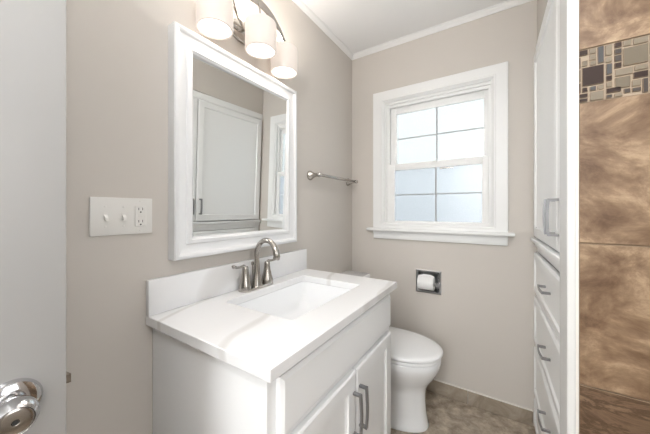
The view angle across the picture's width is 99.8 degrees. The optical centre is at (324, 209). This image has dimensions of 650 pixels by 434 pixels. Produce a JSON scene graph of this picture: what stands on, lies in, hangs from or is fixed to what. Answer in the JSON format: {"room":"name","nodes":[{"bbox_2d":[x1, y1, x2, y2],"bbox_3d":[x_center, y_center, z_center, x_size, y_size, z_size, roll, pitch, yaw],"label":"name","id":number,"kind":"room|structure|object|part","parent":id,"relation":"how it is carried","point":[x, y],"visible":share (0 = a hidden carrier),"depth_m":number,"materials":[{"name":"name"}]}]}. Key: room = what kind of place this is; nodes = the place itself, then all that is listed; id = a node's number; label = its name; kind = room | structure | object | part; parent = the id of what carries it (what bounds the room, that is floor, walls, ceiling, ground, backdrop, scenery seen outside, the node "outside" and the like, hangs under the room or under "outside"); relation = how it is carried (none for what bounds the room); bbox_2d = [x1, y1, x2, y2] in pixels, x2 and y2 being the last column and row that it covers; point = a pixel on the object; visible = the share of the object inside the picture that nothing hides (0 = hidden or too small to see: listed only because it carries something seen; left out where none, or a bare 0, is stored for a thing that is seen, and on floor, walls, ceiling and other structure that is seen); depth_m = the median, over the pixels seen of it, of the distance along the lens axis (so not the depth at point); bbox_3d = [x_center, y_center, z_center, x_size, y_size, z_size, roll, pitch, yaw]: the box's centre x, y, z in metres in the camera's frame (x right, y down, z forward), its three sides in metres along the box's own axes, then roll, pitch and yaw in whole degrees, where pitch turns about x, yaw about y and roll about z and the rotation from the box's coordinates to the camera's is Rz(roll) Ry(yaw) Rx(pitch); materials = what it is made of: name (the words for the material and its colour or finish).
{"room":"bathroom","nodes":[
{"label":"bathroom","id":0,"kind":"room"},
{"bbox_2d":[66,0,351,433],"bbox_3d":[-0.898,0.007,0.556,0.120,2.440,4.161,0,0,33],"label":"wall","id":1,"kind":"structure","parent":0,"point":[117,50],"depth_m":0.88,"materials":[{"name":"grey paint"}]},
{"bbox_2d":[89,197,151,236],"bbox_3d":[-0.624,0.021,0.850,0.019,0.115,0.167,0,0,33],"label":"switch plate","id":2,"kind":"object","parent":1,"relation":"attached to","point":[108,216],"visible":1,"depth_m":0.84,"materials":[{"name":"white plastic"}]},
{"bbox_2d":[135,206,145,225],"bbox_3d":[-0.601,0.021,0.891,0.002,0.067,0.033,0,0,33],"label":"outlet","id":3,"kind":"object","parent":2,"relation":"attached to","point":[140,211],"depth_m":0.89,"materials":[{"name":"white plastic"}]},
{"bbox_2d":[146,249,306,316],"bbox_3d":[-0.352,0.294,1.270,0.020,0.118,0.870,0,0,33],"label":"backsplash","id":4,"kind":"structure","parent":1,"relation":"attached to","point":[166,293],"depth_m":1.07,"materials":[{"name":"white stone"}]},
{"bbox_2d":[168,21,296,260],"bbox_3d":[-0.355,-0.238,1.244,0.047,0.834,0.677,0,0,33],"label":"wall mirror","id":5,"kind":"object","parent":1,"relation":"attached to","point":[232,125],"visible":1,"depth_m":1.15,"materials":[{"name":"white paint"}]},
{"bbox_3d":[-0.362,-0.238,1.248,0.004,0.685,0.528,2,1,34],"label":"glass","id":6,"kind":"part","parent":5,"relation":"part of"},
{"bbox_2d":[196,0,296,78],"bbox_3d":[-0.301,-0.798,1.193,0.191,0.235,0.524,0,0,33],"label":"vanity light","id":7,"kind":"object","parent":1,"relation":"attached to","point":[214,18],"visible":1,"depth_m":1.13,"materials":[{"name":"white glass"}]},
{"bbox_3d":[-0.416,-0.741,1.034,0.132,0.119,0.132,0,0,33],"label":"lamp shade","id":8,"kind":"part","parent":7,"relation":"part of","materials":[{"name":"white glass"}]},
{"bbox_2d":[198,19,230,37],"bbox_3d":[-0.416,-0.689,1.034,0.125,0.003,0.125,0,0,33],"label":"diffuser","id":9,"kind":"object","parent":7,"relation":"attached to","point":[211,28],"depth_m":1.03,"materials":[{"name":"white glass"}]},
{"bbox_3d":[-0.365,-0.834,1.158,0.025,0.087,0.145,0,0,2],"label":"arm","id":10,"kind":"part","parent":7,"relation":"part of","materials":[{"name":"silver metal"}]},
{"bbox_3d":[-0.276,-0.741,1.177,0.132,0.119,0.132,0,0,33],"label":"lamp shade","id":11,"kind":"part","parent":7,"relation":"part of","materials":[{"name":"white glass"}]},
{"bbox_2d":[247,43,274,57],"bbox_3d":[-0.276,-0.689,1.177,0.125,0.003,0.125,0,0,33],"label":"diffuser","id":12,"kind":"object","parent":7,"relation":"attached to","point":[256,50],"depth_m":1.18,"materials":[{"name":"white glass"}]},
{"bbox_3d":[-0.203,-0.741,1.364,0.132,0.119,0.132,0,0,33],"label":"lamp shade","id":13,"kind":"part","parent":7,"relation":"part of","materials":[{"name":"white glass"}]},
{"bbox_2d":[272,67,295,77],"bbox_3d":[-0.203,-0.689,1.364,0.125,0.003,0.125,0,0,33],"label":"diffuser","id":14,"kind":"object","parent":7,"relation":"attached to","point":[279,72],"depth_m":1.37,"materials":[{"name":"white glass"}]},
{"bbox_2d":[292,0,353,59],"bbox_3d":[-0.468,-1.198,1.087,0.028,0.030,2.561,0,0,33],"label":"trim","id":15,"kind":"structure","parent":1,"relation":"attached to","point":[301,4],"depth_m":1.79,"materials":[{"name":"white paint"}]},
{"bbox_2d":[307,171,357,185],"bbox_3d":[0.076,-0.210,1.875,0.086,0.060,0.556,0,0,33],"label":"towel bar","id":16,"kind":"object","parent":1,"relation":"attached to","point":[310,175],"visible":1,"depth_m":1.73,"materials":[{"name":"silver metal"}]},
{"bbox_3d":[-0.059,-0.210,1.666,0.086,0.060,0.060,0,0,33],"label":"post","id":17,"kind":"part","parent":16,"relation":"part of","materials":[{"name":"silver metal"}]},
{"bbox_3d":[0.210,-0.210,2.083,0.086,0.060,0.060,0,0,33],"label":"post","id":18,"kind":"part","parent":16,"relation":"part of","materials":[{"name":"silver metal"}]},
{"bbox_2d":[303,0,508,53],"bbox_3d":[-0.024,-1.263,-0.008,2.200,0.100,4.161,0,0,33],"label":"ceiling","id":19,"kind":"structure","parent":0,"point":[361,25],"depth_m":1.70,"materials":[{"name":"white paint"}]},
{"bbox_2d":[352,0,536,425],"bbox_3d":[1.031,0.007,1.716,1.865,2.440,0.120,0,0,33],"label":"wall","id":20,"kind":"structure","parent":0,"point":[482,318],"depth_m":1.71,"materials":[{"name":"grey paint"}]},
{"bbox_2d":[416,269,440,294],"bbox_3d":[0.713,0.488,1.874,0.165,0.157,0.090,0,0,33],"label":"toilet paper holder","id":21,"kind":"object","parent":20,"relation":"attached to","point":[437,274],"visible":0.52,"depth_m":1.88,"materials":[{"name":"silver metal"}]},
{"bbox_2d":[417,274,434,290],"bbox_3d":[0.684,0.489,1.846,0.100,0.102,0.092,0,0,33],"label":"toilet paper roll","id":22,"kind":"object","parent":21,"relation":"hanging from","point":[424,281],"visible":0.96,"depth_m":1.82,"materials":[{"name":"white paper"}]},
{"bbox_2d":[366,61,514,245],"bbox_3d":[0.723,-0.328,1.842,0.912,1.081,0.122,0,0,33],"label":"window","id":23,"kind":"structure","parent":20,"relation":"in","point":[488,83],"depth_m":1.78,"materials":[{"name":"white paint"}]},
{"bbox_3d":[0.749,-0.325,1.862,0.706,0.920,0.060,0,0,33],"label":"frame","id":24,"kind":"part","parent":23,"relation":"part of","materials":[{"name":"white paint"}]},
{"bbox_3d":[0.742,-0.098,1.850,0.625,0.461,0.024,0,0,33],"label":"sash","id":25,"kind":"part","parent":23,"relation":"part of","materials":[{"name":"white paint"}]},
{"bbox_3d":[0.759,-0.523,1.877,0.625,0.450,0.024,0,0,33],"label":"sash","id":26,"kind":"part","parent":23,"relation":"part of","materials":[{"name":"white paint"}]},
{"bbox_3d":[0.715,0.144,1.829,0.912,0.019,0.092,0,0,33],"label":"sill","id":27,"kind":"part","parent":23,"relation":"part of","materials":[{"name":"white paint"}]},
{"bbox_2d":[352,0,533,59],"bbox_3d":[0.696,-1.198,1.844,1.165,0.030,0.028,0,0,33],"label":"trim","id":28,"kind":"structure","parent":20,"relation":"attached to","point":[511,3],"depth_m":1.79,"materials":[{"name":"white paint"}]},
{"bbox_2d":[426,380,532,426],"bbox_3d":[0.693,1.183,1.855,1.144,0.087,0.012,0,0,33],"label":"baseboard","id":29,"kind":"structure","parent":20,"relation":"attached to","point":[515,413],"depth_m":1.67,"materials":[{"name":"stone"}]},
{"bbox_2d":[434,379,532,411],"bbox_3d":[0.694,1.137,1.855,1.143,0.003,0.012,0,0,33],"label":"trim","id":30,"kind":"structure","parent":20,"relation":"attached to","point":[434,379],"depth_m":1.67,"materials":[{"name":"white"}]},
{"bbox_2d":[391,390,535,433],"bbox_3d":[-0.024,1.277,-0.008,2.200,0.100,4.161,0,0,33],"label":"floor","id":31,"kind":"structure","parent":0,"point":[445,415],"depth_m":1.58,"materials":[{"name":"tile"}]},
{"bbox_2d":[153,294,390,433],"bbox_3d":[-0.113,0.806,1.114,0.588,0.839,0.827,0,0,33],"label":"vanity cabinet","id":32,"kind":"object","parent":31,"relation":"on","point":[343,386],"visible":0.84,"depth_m":0.83,"materials":[{"name":"white paint"}]},
{"bbox_2d":[146,249,396,382],"bbox_3d":[-0.122,0.310,1.124,0.566,0.150,0.875,0,0,33],"label":"countertop","id":33,"kind":"structure","parent":32,"relation":"on","point":[200,309],"depth_m":0.91,"materials":[{"name":"white stone"}]},
{"bbox_2d":[232,238,279,292],"bbox_3d":[-0.306,0.239,1.242,0.199,0.227,0.208,0,0,-11],"label":"faucet","id":34,"kind":"object","parent":33,"relation":"on","point":[245,285],"visible":1,"depth_m":1.22,"materials":[{"name":"silver metal"}]},
{"bbox_3d":[-0.363,0.244,1.160,0.020,0.027,0.080,0,0,28],"label":"lever","id":35,"kind":"part","parent":34,"relation":"part of","materials":[{"name":"silver metal"}]},
{"bbox_3d":[-0.347,0.295,1.190,0.057,0.102,0.057,0,0,33],"label":"handle","id":36,"kind":"part","parent":34,"relation":"part of","materials":[{"name":"silver metal"}]},
{"bbox_3d":[-0.265,0.235,1.215,0.165,0.220,0.054,0,0,33],"label":"spout","id":37,"kind":"part","parent":34,"relation":"part of","materials":[{"name":"silver metal"}]},
{"bbox_3d":[-0.275,0.295,1.301,0.057,0.102,0.057,0,0,33],"label":"handle","id":38,"kind":"part","parent":34,"relation":"part of","materials":[{"name":"silver metal"}]},
{"bbox_2d":[238,281,350,319],"bbox_3d":[-0.110,0.463,1.170,0.376,0.153,0.538,0,0,33],"label":"sink","id":39,"kind":"object","parent":33,"relation":"in","point":[292,302],"visible":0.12,"depth_m":1.36,"materials":[{"name":"white ceramic"}]},
{"bbox_3d":[-0.003,0.851,0.824,0.019,0.543,0.398,0,0,33],"label":"door","id":40,"kind":"part","parent":32,"relation":"part of","materials":[{"name":"white paint"}]},
{"bbox_3d":[0.081,0.806,0.989,0.018,0.839,0.827,0,0,33],"label":"frame","id":41,"kind":"part","parent":32,"relation":"part of","materials":[{"name":"white paint"}]},
{"bbox_3d":[0.098,0.478,0.980,0.020,0.150,0.770,0,0,33],"label":"false drawer","id":42,"kind":"part","parent":32,"relation":"part of","materials":[{"name":"white paint"}]},
{"bbox_3d":[0.116,0.721,0.958,0.035,0.152,0.013,0,0,33],"label":"handle","id":43,"kind":"part","parent":32,"relation":"part of","materials":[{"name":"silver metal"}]},
{"bbox_3d":[0.143,0.721,1.000,0.035,0.152,0.013,0,0,33],"label":"handle","id":44,"kind":"part","parent":32,"relation":"part of","materials":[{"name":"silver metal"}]},
{"bbox_3d":[0.207,0.851,1.149,0.019,0.543,0.368,0,0,33],"label":"door","id":45,"kind":"part","parent":32,"relation":"part of","materials":[{"name":"white paint"}]},
{"bbox_2d":[340,270,442,432],"bbox_3d":[0.343,0.842,1.689,0.716,0.769,0.456,0,0,33],"label":"toilet","id":46,"kind":"object","parent":31,"relation":"on","point":[415,357],"visible":0.44,"depth_m":1.51,"materials":[{"name":"white ceramic"}]},
{"bbox_3d":[0.127,0.474,1.827,0.204,0.033,0.456,0,0,33],"label":"tank lid","id":47,"kind":"part","parent":46,"relation":"part of","materials":[{"name":"white ceramic"}]},
{"bbox_3d":[0.424,0.818,1.636,0.505,0.019,0.368,0,0,33],"label":"seat","id":48,"kind":"part","parent":46,"relation":"part of","materials":[{"name":"white plastic"}]},
{"bbox_3d":[0.428,0.793,1.634,0.513,0.030,0.378,0,0,33],"label":"lid","id":49,"kind":"part","parent":46,"relation":"part of","materials":[{"name":"white plastic"}]},
{"bbox_3d":[0.377,1.027,1.667,0.617,0.398,0.366,0,0,33],"label":"bowl","id":50,"kind":"part","parent":46,"relation":"part of","materials":[{"name":"white ceramic"}]},
{"bbox_2d":[531,0,559,433],"bbox_3d":[1.086,0.157,1.024,0.464,2.138,0.983,0,0,32],"label":"linen cabinet","id":51,"kind":"object","parent":31,"relation":"on","point":[546,239],"visible":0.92,"depth_m":1.15,"materials":[{"name":"white paint"}]},
{"bbox_3d":[0.926,1.123,1.122,0.018,0.148,0.957,0,0,32],"label":"drawer","id":52,"kind":"part","parent":51,"relation":"part of","materials":[{"name":"white wood"}]},
{"bbox_3d":[0.931,-0.884,1.119,0.008,0.056,0.983,0,0,32],"label":"head casing","id":53,"kind":"part","parent":51,"relation":"part of","materials":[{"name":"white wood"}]},
{"bbox_3d":[0.904,0.876,1.135,0.032,0.010,0.124,0,0,32],"label":"handle","id":54,"kind":"part","parent":51,"relation":"part of","materials":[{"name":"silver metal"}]},
{"bbox_3d":[0.904,0.593,1.135,0.032,0.010,0.124,0,0,32],"label":"handle","id":55,"kind":"part","parent":51,"relation":"part of","materials":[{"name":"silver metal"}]},
{"bbox_3d":[0.904,0.332,1.135,0.032,0.010,0.124,0,0,32],"label":"handle","id":56,"kind":"part","parent":51,"relation":"part of","materials":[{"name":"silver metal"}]},
{"bbox_3d":[1.004,-0.351,1.248,0.018,1.000,0.660,0,0,32],"label":"door","id":57,"kind":"part","parent":51,"relation":"part of","materials":[{"name":"white wood"}]},
{"bbox_3d":[0.926,0.891,1.122,0.018,0.265,0.957,0,0,32],"label":"drawer","id":58,"kind":"part","parent":51,"relation":"part of","materials":[{"name":"white wood"}]},
{"bbox_3d":[0.926,0.608,1.122,0.018,0.252,0.957,0,0,32],"label":"drawer","id":59,"kind":"part","parent":51,"relation":"part of","materials":[{"name":"white wood"}]},
{"bbox_3d":[0.926,0.347,1.122,0.018,0.220,0.957,0,0,32],"label":"drawer","id":60,"kind":"part","parent":51,"relation":"part of","materials":[{"name":"white wood"}]},
{"bbox_3d":[0.942,0.163,1.113,0.018,2.127,0.983,0,0,32],"label":"frame","id":61,"kind":"part","parent":51,"relation":"part of","materials":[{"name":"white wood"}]},
{"bbox_3d":[0.824,0.027,1.007,0.035,0.130,0.013,0,0,32],"label":"handle","id":62,"kind":"part","parent":51,"relation":"part of","materials":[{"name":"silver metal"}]},
{"bbox_3d":[0.788,0.027,0.949,0.035,0.130,0.013,0,0,32],"label":"handle","id":63,"kind":"part","parent":51,"relation":"part of","materials":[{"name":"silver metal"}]},
{"bbox_3d":[0.751,-0.351,0.837,0.018,1.000,0.289,0,0,32],"label":"door","id":64,"kind":"part","parent":51,"relation":"part of","materials":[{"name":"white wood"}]},
{"bbox_2d":[537,0,547,39],"bbox_3d":[1.167,0.007,0.946,0.600,2.440,1.027,0,0,33],"label":"wall","id":65,"kind":"structure","parent":0,"point":[541,4],"depth_m":1.40,"materials":[{"name":"grey paint"}]},
{"bbox_2d":[560,0,575,433],"bbox_3d":[0.576,0.007,0.648,0.026,2.440,0.137,0,0,33],"label":"trim","id":66,"kind":"structure","parent":65,"relation":"attached to","point":[567,7],"depth_m":0.60,"materials":[{"name":"white paint"}]},
{"bbox_2d":[579,0,649,433],"bbox_3d":[0.935,0.007,0.413,0.844,2.440,0.121,0,0,33],"label":"wall","id":67,"kind":"structure","parent":0,"point":[614,35],"depth_m":0.56,"materials":[{"name":"brown tile"}]},
{"bbox_2d":[576,0,578,433],"bbox_3d":[0.560,0.007,0.615,0.005,2.440,0.056,0,0,33],"label":"trim","id":68,"kind":"structure","parent":67,"relation":"attached to","point":[577,1],"depth_m":0.59,"materials":[{"name":"white wood"}]},
{"bbox_3d":[-0.373,0.007,-0.568,1.980,2.440,0.120,0,0,33],"label":"wall","id":69,"kind":"structure","parent":0,"visible":0},
{"bbox_2d":[0,0,70,433],"bbox_3d":[-0.627,0.201,0.144,0.098,2.028,0.742,0,0,37],"label":"door","id":70,"kind":"structure","parent":69,"relation":"in","point":[34,376],"depth_m":0.41,"materials":[{"name":"grey paint"}]},
{"bbox_3d":[-0.423,0.278,0.372,0.050,0.049,0.049,0,0,38],"label":"knob","id":71,"kind":"part","parent":70,"relation":"part of","materials":[{"name":"silver metal"}]}
]}

